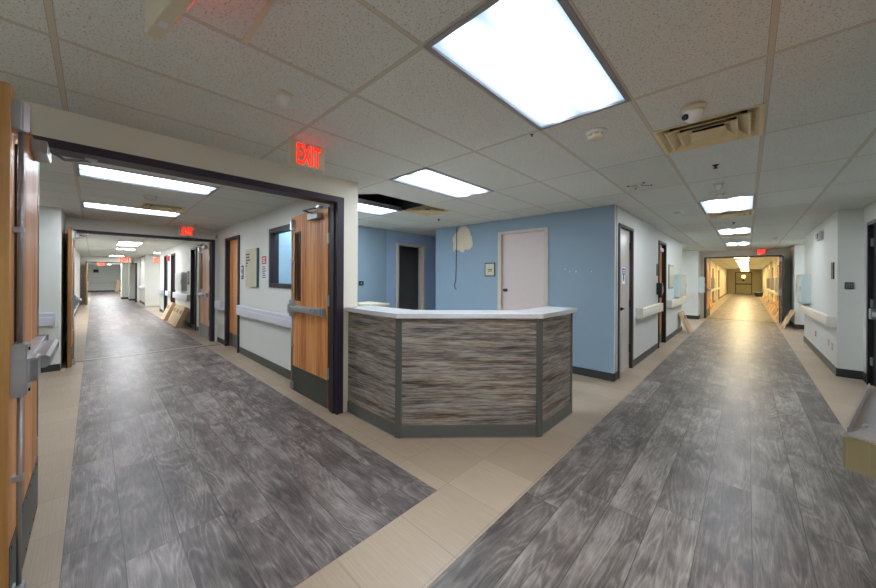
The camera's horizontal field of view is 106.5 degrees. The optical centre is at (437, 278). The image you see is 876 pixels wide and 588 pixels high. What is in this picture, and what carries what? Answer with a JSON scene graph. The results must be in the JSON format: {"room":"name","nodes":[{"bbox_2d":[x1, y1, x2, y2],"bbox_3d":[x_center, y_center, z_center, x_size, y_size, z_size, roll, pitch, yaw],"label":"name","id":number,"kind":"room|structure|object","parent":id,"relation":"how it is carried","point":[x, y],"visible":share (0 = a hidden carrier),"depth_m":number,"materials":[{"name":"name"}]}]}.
{"room":"hospital interior","nodes":[
{"label":"hospital interior","id":0,"kind":"room"},
{"bbox_2d":[39,206,61,369],"bbox_3d":[-6.891,0.164,4.693,0.140,2.680,1.940,0,0,43],"label":"wall","id":1,"kind":"structure","parent":0,"point":[50,218],"depth_m":5.28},
{"bbox_2d":[39,312,54,326],"bbox_3d":[-6.590,0.655,4.846,0.092,0.224,1.180,0,0,43],"label":"handrail","id":2,"kind":"object","parent":1,"relation":"attached to","point":[46,319],"visible":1,"depth_m":5.19,"materials":[{"name":"plastic"}]},
{"bbox_2d":[41,364,59,372],"bbox_3d":[-6.843,1.449,4.641,0.012,0.110,1.940,0,0,43],"label":"baseboard","id":3,"kind":"structure","parent":1,"relation":"attached to","point":[55,367],"depth_m":5.27,"materials":[{"name":"rubber"}]},
{"bbox_2d":[61,210,64,366],"bbox_3d":[-6.686,0.165,5.739,1.000,2.680,0.140,0,0,43],"label":"door frame","id":4,"kind":"structure","parent":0,"point":[63,215],"depth_m":5.78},
{"bbox_2d":[75,248,79,310],"bbox_3d":[-20.855,0.091,19.005,37.580,2.680,0.120,0,0,43],"label":"wall","id":5,"kind":"structure","parent":0,"point":[77,256],"depth_m":14.78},
{"bbox_2d":[88,265,119,290],"bbox_3d":[-33.613,0.024,32.932,0.100,2.680,2.800,0,0,43],"label":"wall","id":6,"kind":"structure","parent":0,"point":[109,273],"depth_m":32.85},
{"bbox_2d":[80,256,139,304],"bbox_3d":[-18.766,0.102,18.768,0.140,2.680,2.450,0,0,43],"label":"wall","id":7,"kind":"structure","parent":0,"point":[83,259],"depth_m":18.18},
{"bbox_2d":[85,262,89,304],"bbox_3d":[-18.980,0.294,17.707,0.970,2.273,0.155,0,0,43],"label":"door","id":8,"kind":"structure","parent":7,"relation":"in","point":[87,283],"depth_m":17.35,"materials":[{"name":"brown wood"}]},
{"bbox_2d":[85,261,136,301],"bbox_3d":[-18.739,0.262,18.797,0.180,2.360,2.090,0,0,43],"label":"door frame","id":9,"kind":"structure","parent":7,"relation":"attached to","point":[86,261],"depth_m":19.48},
{"bbox_2d":[120,256,144,302],"bbox_3d":[-23.894,0.075,25.381,24.400,2.680,0.100,0,0,43],"label":"wall","id":10,"kind":"structure","parent":0,"point":[142,259],"depth_m":18.70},
{"bbox_2d":[65,216,217,357],"bbox_3d":[-6.219,0.167,7.032,0.140,2.680,2.660,0,0,43],"label":"wall","id":11,"kind":"structure","parent":0,"point":[74,222],"depth_m":6.76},
{"bbox_2d":[67,227,88,367],"bbox_3d":[-6.490,0.320,5.903,1.000,2.353,0.240,0,0,43],"label":"door","id":12,"kind":"structure","parent":11,"relation":"in","point":[73,301],"depth_m":5.51,"materials":[{"name":"brown wood"}]},
{"bbox_2d":[67,229,214,341],"bbox_3d":[-6.213,0.292,7.039,0.180,2.430,2.340,0,0,43],"label":"door frame","id":13,"kind":"structure","parent":11,"relation":"attached to","point":[212,242],"depth_m":7.78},
{"bbox_2d":[196,243,209,339],"bbox_3d":[-5.954,0.322,8.186,1.020,2.353,0.258,0,0,43],"label":"door","id":14,"kind":"structure","parent":11,"relation":"in","point":[204,250],"depth_m":8.21,"materials":[{"name":"brown wood"}]},
{"bbox_2d":[145,255,159,306],"bbox_3d":[-14.604,0.123,17.375,0.100,2.680,1.450,0,0,43],"label":"wall","id":15,"kind":"structure","parent":0,"point":[152,271],"depth_m":17.00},
{"bbox_2d":[22,100,357,411],"bbox_3d":[-2.849,0.185,1.981,0.140,2.680,5.360,0,0,43],"label":"wall","id":16,"kind":"structure","parent":0,"point":[48,122],"depth_m":2.80,"materials":[{"name":"paint"}]},
{"bbox_2d":[0,81,97,587],"bbox_3d":[-2.184,0.335,1.873,1.085,2.368,0.320,0,0,43],"label":"door","id":17,"kind":"structure","parent":16,"relation":"in","point":[23,352],"depth_m":1.49,"materials":[{"name":"brown wood"}]},
{"bbox_2d":[32,134,343,505],"bbox_3d":[-1.935,0.305,2.947,0.180,2.450,2.310,0,0,43],"label":"door frame","id":18,"kind":"structure","parent":16,"relation":"attached to","point":[63,148],"depth_m":3.31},
{"bbox_2d":[287,205,329,408],"bbox_3d":[-1.701,0.342,4.096,1.060,2.358,0.258,0,0,43],"label":"door","id":19,"kind":"structure","parent":16,"relation":"in","point":[308,306],"depth_m":4.10,"materials":[{"name":"brown wood"}]},
{"bbox_2d":[160,199,329,370],"bbox_3d":[-6.719,0.165,9.267,15.500,2.680,0.100,0,0,43],"label":"wall","id":20,"kind":"structure","parent":0,"point":[272,342],"depth_m":6.00,"materials":[{"name":"paint"}]},
{"bbox_2d":[164,255,167,310],"bbox_3d":[-11.076,0.282,13.393,0.720,2.400,0.160,0,0,43],"label":"door frame","id":21,"kind":"structure","parent":20,"relation":"attached to","point":[165,257],"depth_m":13.54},
{"bbox_2d":[170,253,174,302],"bbox_3d":[-9.805,0.289,12.190,0.820,2.400,0.160,0,0,43],"label":"door frame","id":22,"kind":"structure","parent":20,"relation":"attached to","point":[173,254],"depth_m":12.38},
{"bbox_2d":[160,309,198,330],"bbox_3d":[-8.942,1.433,11.290,9.500,0.120,0.012,0,0,43],"label":"baseboard","id":23,"kind":"structure","parent":20,"relation":"attached to","point":[161,310],"depth_m":10.05,"materials":[{"name":"rubber"}]},
{"bbox_2d":[175,272,186,290],"bbox_3d":[-8.511,0.115,10.793,1.200,0.600,0.150,0,0,43],"label":"upper cabinet","id":24,"kind":"object","parent":20,"relation":"attached to","point":[180,278],"visible":1,"depth_m":10.43,"materials":[{"name":"white plastic"}]},
{"bbox_2d":[172,292,189,300],"bbox_3d":[-8.566,0.600,10.882,2.600,0.194,0.092,0,0,43],"label":"handrail","id":25,"kind":"object","parent":20,"relation":"attached to","point":[181,296],"visible":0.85,"depth_m":10.59,"materials":[{"name":"plastic"}]},
{"bbox_2d":[190,247,196,329],"bbox_3d":[-7.191,0.302,9.714,0.720,2.400,0.160,0,0,43],"label":"door frame","id":26,"kind":"structure","parent":20,"relation":"attached to","point":[193,251],"depth_m":9.88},
{"bbox_2d":[214,300,223,309],"bbox_3d":[-5.037,0.619,7.541,0.520,0.194,0.092,0,0,43],"label":"handrail","id":27,"kind":"object","parent":20,"relation":"attached to","point":[218,304],"visible":0.91,"depth_m":7.41,"materials":[{"name":"plastic"}]},
{"bbox_2d":[224,235,239,352],"bbox_3d":[-4.367,0.317,7.040,1.000,2.400,0.160,0,0,43],"label":"door frame","id":28,"kind":"structure","parent":20,"relation":"attached to","point":[227,240],"depth_m":7.29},
{"bbox_2d":[230,239,236,348],"bbox_3d":[-4.373,0.337,7.034,0.860,2.340,0.107,0,0,43],"label":"door","id":29,"kind":"structure","parent":20,"relation":"in","point":[233,244],"depth_m":7.15,"materials":[{"name":"brown wood"}]},
{"bbox_2d":[245,248,258,286],"bbox_3d":[-3.479,-0.193,6.109,0.665,0.710,0.034,0,0,43],"label":"board","id":30,"kind":"object","parent":20,"relation":"attached to","point":[252,255],"visible":1,"depth_m":6.05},
{"bbox_2d":[236,305,290,328],"bbox_3d":[-2.627,0.641,5.258,3.800,0.194,0.092,0,0,43],"label":"handrail","id":31,"kind":"object","parent":20,"relation":"attached to","point":[280,319],"visible":0.55,"depth_m":5.42,"materials":[{"name":"plastic"}]},
{"bbox_2d":[262,255,266,279],"bbox_3d":[-3.036,-0.186,5.708,0.240,0.420,0.007,0,0,43],"label":"notice","id":32,"kind":"object","parent":20,"relation":"attached to","point":[264,258],"visible":1,"depth_m":5.69,"materials":[{"name":"white paper"}]},
{"bbox_2d":[240,347,290,379],"bbox_3d":[-2.592,1.461,5.277,3.910,0.130,0.012,0,0,43],"label":"baseboard","id":33,"kind":"structure","parent":20,"relation":"attached to","point":[275,367],"depth_m":5.56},
{"bbox_2d":[269,224,290,288],"bbox_3d":[-2.258,-0.332,5.046,1.520,0.980,0.140,0,0,43],"label":"window","id":34,"kind":"structure","parent":20,"relation":"in","point":[279,237],"depth_m":5.31,"materials":[{"name":"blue glass"}]},
{"bbox_2d":[357,226,435,309],"bbox_3d":[-1.296,0.193,7.602,0.165,2.680,4.940,0,0,43],"label":"wall","id":35,"kind":"structure","parent":0,"point":[371,241],"depth_m":7.55,"materials":[{"name":"blue paint"}]},
{"bbox_2d":[396,243,424,309],"bbox_3d":[-0.728,0.346,8.214,0.190,2.380,0.950,0,0,43],"label":"door frame","id":36,"kind":"structure","parent":35,"relation":"attached to","point":[421,249],"depth_m":8.46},
{"bbox_2d":[399,246,417,309],"bbox_3d":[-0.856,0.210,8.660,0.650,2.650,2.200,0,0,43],"label":"door","id":37,"kind":"structure","parent":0,"point":[408,256],"depth_m":9.03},
{"bbox_2d":[0,0,875,269],"bbox_3d":[-0.148,-1.351,32.994,50.400,0.460,54.300,0,0,43],"label":"ceiling","id":38,"kind":"structure","parent":0,"point":[365,86],"depth_m":2.13,"materials":[{"name":"tile"}]},
{"bbox_2d":[117,257,131,262],"bbox_3d":[-18.159,-1.062,18.922,0.060,0.307,0.600,0,0,43],"label":"exit sign","id":39,"kind":"object","parent":38,"relation":"hanging from","point":[119,259],"visible":1,"depth_m":18.91,"materials":[{"name":"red plastic"}]},
{"bbox_2d":[81,201,182,217],"bbox_3d":[-5.142,-1.174,5.536,0.610,0.066,1.220,0,0,43],"label":"ceiling light","id":40,"kind":"object","parent":38,"relation":"attached to","point":[89,205],"visible":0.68,"depth_m":5.49,"materials":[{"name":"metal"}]},
{"bbox_2d":[74,162,218,195],"bbox_3d":[-3.371,-1.165,3.859,0.610,0.066,1.220,0,0,43],"label":"ceiling light","id":41,"kind":"object","parent":38,"relation":"attached to","point":[82,170],"visible":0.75,"depth_m":3.79,"materials":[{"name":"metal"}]},
{"bbox_2d":[138,202,188,213],"bbox_3d":[-4.486,-1.216,5.342,0.610,0.174,0.580,0,0,43],"label":"ceiling vent","id":42,"kind":"object","parent":38,"relation":"in","point":[148,206],"visible":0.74,"depth_m":5.34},
{"bbox_2d":[145,0,194,39],"bbox_3d":[-0.927,-1.021,1.138,0.400,0.207,0.061,0,0,34],"label":"exit sign","id":43,"kind":"object","parent":38,"relation":"hanging from","point":[160,15],"visible":1,"depth_m":1.17,"materials":[{"name":"beige plastic"}]},
{"bbox_2d":[178,226,194,236],"bbox_3d":[-5.612,-1.046,7.303,0.060,0.207,0.300,0,0,43],"label":"exit sign","id":44,"kind":"object","parent":38,"relation":"hanging from","point":[182,230],"visible":1,"depth_m":7.27,"materials":[{"name":"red plastic"}]},
{"bbox_2d":[241,0,276,43],"bbox_3d":[-0.708,-1.123,1.355,0.590,0.006,0.025,0,0,43],"label":"trim","id":45,"kind":"structure","parent":38,"relation":"attached to","point":[268,5],"depth_m":1.42,"materials":[{"name":"beige plastic"}]},
{"bbox_2d":[270,89,294,108],"bbox_3d":[-0.955,-1.088,2.011,0.120,0.078,0.090,0,0,32],"label":"sensor","id":46,"kind":"object","parent":38,"relation":"attached to","point":[283,98],"visible":1,"depth_m":1.99,"materials":[{"name":"beige plastic"}]},
{"bbox_2d":[287,138,324,172],"bbox_3d":[-1.098,-1.022,2.732,0.060,0.207,0.300,0,0,43],"label":"exit sign","id":47,"kind":"object","parent":38,"relation":"hanging from","point":[302,154],"visible":1,"depth_m":2.70,"materials":[{"name":"beige plastic"}]},
{"bbox_2d":[358,198,400,215],"bbox_3d":[-1.250,-1.154,5.211,0.610,0.066,1.220,0,0,43],"label":"ceiling light","id":48,"kind":"object","parent":38,"relation":"attached to","point":[364,206],"visible":0.52,"depth_m":5.31,"materials":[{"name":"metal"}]},
{"bbox_2d":[358,203,395,214],"bbox_3d":[-1.250,-1.136,5.211,0.554,0.006,1.164,0,0,43],"label":"diffuser","id":49,"kind":"object","parent":48,"relation":"attached to","point":[368,208],"depth_m":5.32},
{"bbox_2d":[401,200,452,215],"bbox_3d":[-0.178,-1.194,5.456,0.610,0.174,0.610,0,0,43],"label":"ceiling vent","id":50,"kind":"object","parent":38,"relation":"in","point":[406,206],"visible":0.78,"depth_m":5.40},
{"bbox_2d":[389,167,493,198],"bbox_3d":[0.079,-1.147,3.953,0.610,0.066,1.220,0,0,43],"label":"ceiling light","id":51,"kind":"object","parent":38,"relation":"attached to","point":[427,179],"visible":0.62,"depth_m":3.89,"materials":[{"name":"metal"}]},
{"bbox_2d":[423,0,631,130],"bbox_3d":[0.569,-1.144,1.808,0.610,0.066,1.220,0,0,43],"label":"ceiling light","id":52,"kind":"object","parent":38,"relation":"attached to","point":[537,58],"visible":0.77,"depth_m":1.68,"materials":[{"name":"plastic"}]},
{"bbox_2d":[585,127,607,140],"bbox_3d":[1.204,-1.088,2.487,0.156,0.056,0.156,0,0,43],"label":"smoke detector","id":53,"kind":"object","parent":38,"relation":"attached to","point":[595,134],"visible":1,"depth_m":2.45,"materials":[{"name":"white plastic"}]},
{"bbox_2d":[681,102,706,123],"bbox_3d":[1.660,-1.062,2.125,0.134,0.102,0.134,0,0,43],"label":"dome camera","id":54,"kind":"object","parent":38,"relation":"attached to","point":[692,113],"visible":1,"depth_m":2.09,"materials":[{"name":"beige plastic"}]},
{"bbox_2d":[652,103,765,154],"bbox_3d":[2.060,-1.182,2.496,0.610,0.174,0.610,0,0,43],"label":"ceiling vent","id":55,"kind":"object","parent":38,"relation":"in","point":[747,122],"visible":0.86,"depth_m":2.48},
{"bbox_2d":[711,182,724,189],"bbox_3d":[3.262,-1.066,3.802,0.120,0.078,0.090,0,0,43],"label":"sensor","id":56,"kind":"object","parent":38,"relation":"attached to","point":[717,186],"visible":1,"depth_m":3.78,"materials":[{"name":"beige plastic"}]},
{"bbox_2d":[697,194,755,213],"bbox_3d":[4.367,-1.124,4.932,0.610,0.066,1.220,0,0,43],"label":"ceiling light","id":57,"kind":"object","parent":38,"relation":"attached to","point":[741,203],"visible":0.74,"depth_m":4.90,"materials":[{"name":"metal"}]},
{"bbox_2d":[705,209,754,218],"bbox_3d":[4.996,-1.167,5.597,0.610,0.174,0.610,0,0,43],"label":"ceiling vent","id":58,"kind":"object","parent":38,"relation":"in","point":[745,212],"visible":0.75,"depth_m":5.61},
{"bbox_2d":[716,227,752,234],"bbox_3d":[6.883,-1.111,7.590,0.610,0.066,1.220,0,0,43],"label":"ceiling light","id":59,"kind":"object","parent":38,"relation":"attached to","point":[747,230],"visible":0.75,"depth_m":7.62,"materials":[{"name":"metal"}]},
{"bbox_2d":[724,242,750,245],"bbox_3d":[9.400,-1.098,10.247,0.610,0.066,1.220,0,0,43],"label":"ceiling light","id":60,"kind":"object","parent":38,"relation":"attached to","point":[736,243],"visible":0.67,"depth_m":10.32,"materials":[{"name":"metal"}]},
{"bbox_2d":[755,249,766,254],"bbox_3d":[11.749,-0.955,11.878,0.300,0.207,0.060,0,0,43],"label":"exit sign","id":61,"kind":"object","parent":38,"relation":"hanging from","point":[758,251],"visible":0.98,"depth_m":11.86,"materials":[{"name":"red plastic"}]},
{"bbox_2d":[22,291,875,587],"bbox_3d":[0.127,1.589,32.719,51.200,0.103,54.300,0,0,43],"label":"floor","id":62,"kind":"structure","parent":0,"point":[723,467],"depth_m":2.49,"materials":[{"name":"laminate"}]},
{"bbox_2d":[121,263,128,296],"bbox_3d":[-21.702,0.096,22.823,0.900,2.660,0.600,0,0,43],"label":"wall pier","id":63,"kind":"object","parent":62,"relation":"on","point":[124,266],"visible":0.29,"depth_m":22.43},
{"bbox_2d":[128,263,134,298],"bbox_3d":[-19.801,0.106,21.195,0.900,2.660,0.350,0,0,43],"label":"wall pier","id":64,"kind":"object","parent":62,"relation":"on","point":[131,274],"visible":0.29,"depth_m":20.86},
{"bbox_2d":[161,301,175,320],"bbox_3d":[-9.618,1.166,11.665,0.700,0.638,0.362,0,0,43],"label":"cardboard box","id":65,"kind":"object","parent":62,"relation":"on","point":[166,314],"visible":0.98,"depth_m":11.47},
{"bbox_2d":[167,304,180,322],"bbox_3d":[-8.672,1.180,10.774,0.480,0.620,0.354,0,0,43],"label":"cardboard box","id":66,"kind":"object","parent":62,"relation":"on","point":[176,306],"visible":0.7,"depth_m":10.70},
{"bbox_2d":[170,305,183,324],"bbox_3d":[-8.272,1.182,10.396,0.480,0.620,0.354,0,0,43],"label":"cardboard box","id":67,"kind":"object","parent":62,"relation":"on","point":[179,306],"visible":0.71,"depth_m":10.33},
{"bbox_2d":[173,306,189,327],"bbox_3d":[-7.873,1.184,10.018,0.500,0.620,0.354,0,0,43],"label":"cardboard box","id":68,"kind":"object","parent":62,"relation":"on","point":[183,312],"visible":1,"depth_m":9.88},
{"bbox_2d":[357,301,389,306],"bbox_3d":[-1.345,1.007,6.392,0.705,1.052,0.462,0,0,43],"label":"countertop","id":69,"kind":"structure","parent":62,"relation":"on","point":[366,303],"depth_m":6.23,"materials":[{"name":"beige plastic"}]},
{"bbox_2d":[345,306,577,438],"bbox_3d":[0.271,0.941,3.566,2.685,1.200,0.909,0,0,-1],"label":"reception desk","id":70,"kind":"object","parent":62,"relation":"on","point":[412,373],"visible":1,"depth_m":3.18,"materials":[{"name":"brown wood"}]},
{"bbox_2d":[345,306,577,318],"bbox_3d":[0.274,0.364,3.566,2.685,0.045,0.909,0,0,-1],"label":"countertop","id":71,"kind":"structure","parent":70,"relation":"on","point":[541,312],"depth_m":3.25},
{"bbox_2d":[678,311,692,332],"bbox_3d":[7.226,1.270,9.540,0.286,0.607,0.550,0,0,43],"label":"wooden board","id":72,"kind":"object","parent":62,"relation":"on","point":[683,317],"visible":1,"depth_m":9.39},
{"bbox_2d":[682,251,699,315],"bbox_3d":[9.935,0.252,13.315,1.120,2.680,0.800,0,0,43],"label":"wall pier","id":73,"kind":"object","parent":62,"relation":"on","point":[690,260],"visible":0.29,"depth_m":12.79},
{"bbox_2d":[698,277,704,292],"bbox_3d":[10.369,0.264,12.835,0.170,0.620,0.600,0,0,43],"label":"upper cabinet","id":74,"kind":"object","parent":73,"relation":"attached to","point":[701,280],"visible":1,"depth_m":12.63,"materials":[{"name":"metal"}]},
{"bbox_2d":[709,260,711,300],"bbox_3d":[16.000,0.294,19.209,0.120,2.660,0.900,0,0,43],"label":"wall pier","id":75,"kind":"object","parent":62,"relation":"on","point":[709,260],"visible":0.29,"depth_m":18.86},
{"bbox_2d":[715,264,717,301],"bbox_3d":[19.781,0.314,23.203,0.120,2.660,0.900,0,0,43],"label":"wall pier","id":76,"kind":"object","parent":62,"relation":"on","point":[716,265],"visible":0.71,"depth_m":22.90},
{"bbox_2d":[769,262,772,304],"bbox_3d":[20.674,0.318,20.292,0.120,2.660,0.900,0,0,43],"label":"wall pier","id":77,"kind":"object","parent":62,"relation":"on","point":[770,263],"visible":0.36,"depth_m":19.99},
{"bbox_2d":[773,258,777,301],"bbox_3d":[17.580,0.302,17.024,0.120,2.660,0.900,0,0,43],"label":"wall pier","id":78,"kind":"object","parent":62,"relation":"on","point":[775,260],"visible":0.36,"depth_m":16.71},
{"bbox_2d":[780,309,794,328],"bbox_3d":[11.118,1.293,10.399,0.308,0.600,0.420,0,0,43],"label":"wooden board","id":79,"kind":"object","parent":62,"relation":"on","point":[791,312],"visible":1,"depth_m":10.28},
{"bbox_2d":[790,244,804,324],"bbox_3d":[12.300,0.264,10.525,1.210,2.680,1.600,0,0,43],"label":"wall pier","id":80,"kind":"object","parent":62,"relation":"on","point":[797,252],"visible":0.29,"depth_m":10.35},
{"bbox_2d":[843,383,875,478],"bbox_3d":[1.664,0.359,1.199,1.160,2.360,0.148,0,0,-34],"label":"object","id":81,"kind":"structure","parent":62,"relation":"on","point":[859,442],"depth_m":0.99,"materials":[{"name":"beige cardboard"}]},
{"bbox_2d":[435,205,616,373],"bbox_3d":[1.344,0.207,6.246,3.725,2.680,0.140,0,0,43],"label":"wall","id":82,"kind":"structure","parent":0,"point":[582,240],"depth_m":5.40,"materials":[{"name":"blue paint"}]},
{"bbox_2d":[453,226,472,252],"bbox_3d":[0.518,-0.822,6.935,0.549,0.560,0.003,0,0,43],"label":"plaster patch","id":83,"kind":"object","parent":82,"relation":"attached to","point":[464,238],"visible":1,"depth_m":6.91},
{"bbox_2d":[485,263,494,275],"bbox_3d":[1.022,-0.170,6.445,0.240,0.270,0.016,0,0,43],"label":"room sign","id":84,"kind":"object","parent":82,"relation":"attached to","point":[489,267],"visible":1,"depth_m":6.43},
{"bbox_2d":[502,231,543,309],"bbox_3d":[1.550,0.353,5.990,0.875,2.370,0.117,0,0,43],"label":"door","id":85,"kind":"structure","parent":82,"relation":"in","point":[523,253],"depth_m":6.00,"materials":[{"name":"white wood"}]},
{"bbox_2d":[497,227,548,309],"bbox_3d":[1.578,0.333,6.024,1.010,2.430,0.180,0,0,43],"label":"door frame","id":86,"kind":"structure","parent":82,"relation":"attached to","point":[545,229],"depth_m":6.00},
{"bbox_2d":[572,366,613,381],"bbox_3d":[2.258,1.492,5.269,1.045,0.120,0.012,0,0,43],"label":"baseboard","id":87,"kind":"structure","parent":82,"relation":"attached to","point":[602,375],"depth_m":5.10,"materials":[{"name":"rubber"}]},
{"bbox_2d":[614,205,615,372],"bbox_3d":[2.672,0.224,4.934,0.006,2.660,0.058,0,0,43],"label":"trim","id":88,"kind":"structure","parent":82,"relation":"attached to","point":[615,205],"depth_m":4.92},
{"bbox_2d":[616,206,681,371],"bbox_3d":[5.056,0.227,7.558,0.140,2.680,6.870,0,0,43],"label":"wall","id":89,"kind":"structure","parent":0,"point":[646,236],"depth_m":6.61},
{"bbox_2d":[620,228,631,372],"bbox_3d":[3.082,0.366,5.399,0.114,2.360,0.780,0,0,43],"label":"door","id":90,"kind":"structure","parent":89,"relation":"in","point":[626,246],"depth_m":5.49,"materials":[{"name":"white wood"}]},
{"bbox_2d":[618,223,633,378],"bbox_3d":[3.037,0.351,5.427,0.180,2.410,0.880,0,0,43],"label":"door frame","id":91,"kind":"structure","parent":89,"relation":"attached to","point":[631,253],"depth_m":5.65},
{"bbox_2d":[633,343,657,366],"bbox_3d":[4.166,1.502,6.515,0.012,0.120,2.160,0,0,43],"label":"baseboard","id":92,"kind":"structure","parent":89,"relation":"attached to","point":[652,349],"depth_m":6.33,"materials":[{"name":"rubber"}]},
{"bbox_2d":[636,303,662,318],"bbox_3d":[4.258,0.632,6.535,0.112,0.184,1.950,0,0,43],"label":"handrail","id":93,"kind":"object","parent":89,"relation":"attached to","point":[646,311],"visible":1,"depth_m":6.19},
{"bbox_2d":[656,283,662,297],"bbox_3d":[4.896,0.266,7.206,0.112,0.320,0.140,0,0,43],"label":"dispenser","id":94,"kind":"object","parent":89,"relation":"attached to","point":[659,291],"visible":1,"depth_m":7.17,"materials":[{"name":"black plastic"}]},
{"bbox_2d":[660,245,663,342],"bbox_3d":[5.218,0.377,7.700,0.112,2.360,0.760,0,0,43],"label":"door","id":95,"kind":"structure","parent":89,"relation":"in","point":[661,248],"depth_m":7.88,"materials":[{"name":"brown wood"}]},
{"bbox_2d":[658,240,666,347],"bbox_3d":[5.203,0.360,7.714,0.180,2.415,0.900,0,0,43],"label":"door frame","id":96,"kind":"structure","parent":89,"relation":"attached to","point":[664,245],"depth_m":7.95,"materials":[{"name":"black metal"}]},
{"bbox_2d":[668,264,673,288],"bbox_3d":[6.069,-0.038,8.508,0.023,0.620,0.700,0,0,43],"label":"frame","id":97,"kind":"object","parent":89,"relation":"attached to","point":[670,267],"visible":1,"depth_m":8.39,"materials":[{"name":"grey plastic"}]},
{"bbox_2d":[666,326,681,341],"bbox_3d":[6.538,1.514,9.020,0.012,0.120,2.700,0,0,43],"label":"baseboard","id":98,"kind":"structure","parent":89,"relation":"attached to","point":[679,329],"depth_m":8.81,"materials":[{"name":"rubber"}]},
{"bbox_2d":[667,297,685,307],"bbox_3d":[6.596,0.644,9.003,0.112,0.184,2.550,0,0,43],"label":"handrail","id":99,"kind":"object","parent":89,"relation":"attached to","point":[678,301],"visible":0.92,"depth_m":8.52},
{"bbox_2d":[674,275,686,297],"bbox_3d":[6.904,0.216,9.299,0.150,0.620,1.200,0,0,43],"label":"upper cabinet","id":100,"kind":"object","parent":89,"relation":"attached to","point":[680,285],"visible":1,"depth_m":8.89,"materials":[{"name":"metal"}]},
{"bbox_2d":[712,262,727,299],"bbox_3d":[21.744,0.314,25.435,0.100,2.680,32.960,0,0,43],"label":"wall","id":101,"kind":"structure","parent":0,"point":[723,272],"depth_m":29.81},
{"bbox_2d":[727,270,761,293],"bbox_3d":[34.083,0.379,36.378,2.770,2.680,0.100,0,0,43],"label":"wall","id":102,"kind":"structure","parent":0,"point":[756,274],"depth_m":35.88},
{"bbox_2d":[736,273,750,293],"bbox_3d":[33.997,0.548,36.369,1.240,2.340,0.030,0,0,43],"label":"door","id":103,"kind":"structure","parent":102,"relation":"in","point":[741,288],"depth_m":36.36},
{"bbox_2d":[735,272,751,293],"bbox_3d":[33.980,0.518,36.350,1.360,2.400,0.080,0,0,43],"label":"door frame","id":104,"kind":"structure","parent":102,"relation":"attached to","point":[735,272],"depth_m":36.21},
{"bbox_2d":[700,248,789,323],"bbox_3d":[11.493,0.260,12.349,2.470,2.680,0.140,0,0,43],"label":"wall","id":105,"kind":"structure","parent":0,"point":[785,252],"depth_m":11.84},
{"bbox_2d":[706,260,711,317],"bbox_3d":[11.173,0.422,13.477,0.155,2.333,1.020,0,0,43],"label":"door","id":106,"kind":"structure","parent":105,"relation":"in","point":[709,289],"depth_m":13.63,"materials":[{"name":"brown wood"}]},
{"bbox_2d":[704,255,781,322],"bbox_3d":[11.463,0.385,12.376,2.150,2.430,0.180,0,0,43],"label":"door frame","id":107,"kind":"structure","parent":105,"relation":"attached to","point":[779,256],"depth_m":12.82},
{"bbox_2d":[777,256,783,324],"bbox_3d":[11.770,0.425,11.234,1.020,2.333,0.155,0,0,-44],"label":"door","id":108,"kind":"structure","parent":105,"relation":"in","point":[781,259],"depth_m":10.88,"materials":[{"name":"brown wood"}]},
{"bbox_2d":[790,320,803,328],"bbox_3d":[11.960,1.533,10.763,0.422,0.140,1.512,0,0,43],"label":"baseboard","id":109,"kind":"structure","parent":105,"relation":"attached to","point":[795,326],"depth_m":10.32,"materials":[{"name":"rubber"}]},
{"bbox_2d":[762,258,778,299],"bbox_3d":[23.828,0.325,23.462,0.100,2.680,32.960,0,0,43],"label":"wall","id":110,"kind":"structure","parent":0,"point":[763,269],"depth_m":29.65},
{"bbox_2d":[804,210,849,369],"bbox_3d":[7.894,0.241,6.723,0.120,2.680,4.180,0,0,43],"label":"wall","id":111,"kind":"structure","parent":0,"point":[829,296],"depth_m":5.66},
{"bbox_2d":[796,274,810,303],"bbox_3d":[8.779,0.251,7.868,0.170,0.670,0.950,0,0,43],"label":"upper cabinet","id":112,"kind":"object","parent":111,"relation":"attached to","point":[803,282],"visible":1,"depth_m":7.54,"materials":[{"name":"metal"}]},
{"bbox_2d":[799,304,835,326],"bbox_3d":[7.787,0.726,6.774,0.102,0.174,3.850,0,0,43],"label":"handrail","id":113,"kind":"object","parent":111,"relation":"attached to","point":[828,321],"visible":1,"depth_m":6.00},
{"bbox_2d":[815,231,823,240],"bbox_3d":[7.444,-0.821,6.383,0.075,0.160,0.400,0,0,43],"label":"fire alarm strobe","id":114,"kind":"object","parent":111,"relation":"attached to","point":[819,235],"visible":1,"depth_m":6.25,"materials":[{"name":"white plastic"}]},
{"bbox_2d":[804,336,865,382],"bbox_3d":[7.851,1.516,6.592,0.272,0.130,4.420,0,0,43],"label":"baseboard","id":115,"kind":"structure","parent":111,"relation":"attached to","point":[854,374],"depth_m":5.24,"materials":[{"name":"rubber"}]},
{"bbox_2d":[849,208,863,370],"bbox_3d":[6.643,0.235,5.111,0.280,2.680,0.120,0,0,43],"label":"wall","id":116,"kind":"structure","parent":0,"point":[856,271],"depth_m":5.11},
{"bbox_2d":[844,282,853,288],"bbox_3d":[6.487,0.117,5.157,0.090,0.105,0.029,0,0,43],"label":"keypad","id":117,"kind":"object","parent":116,"relation":"attached to","point":[848,285],"visible":1,"depth_m":5.15,"materials":[{"name":"grey plastic"}]},
{"bbox_2d":[863,201,875,372],"bbox_3d":[4.728,0.225,2.987,0.140,2.680,5.600,0,0,43],"label":"wall","id":118,"kind":"structure","parent":0,"point":[869,211],"depth_m":4.99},
{"bbox_2d":[866,219,875,385],"bbox_3d":[6.150,0.372,4.490,0.180,2.400,0.900,0,0,43],"label":"door frame","id":119,"kind":"structure","parent":118,"relation":"attached to","point":[870,225],"depth_m":4.82,"materials":[{"name":"black metal"}]},
{"bbox_2d":[869,224,875,386],"bbox_3d":[6.124,0.392,4.524,0.095,2.340,0.775,0,0,43],"label":"door","id":120,"kind":"structure","parent":118,"relation":"in","point":[872,312],"depth_m":4.74,"materials":[{"name":"metal"}]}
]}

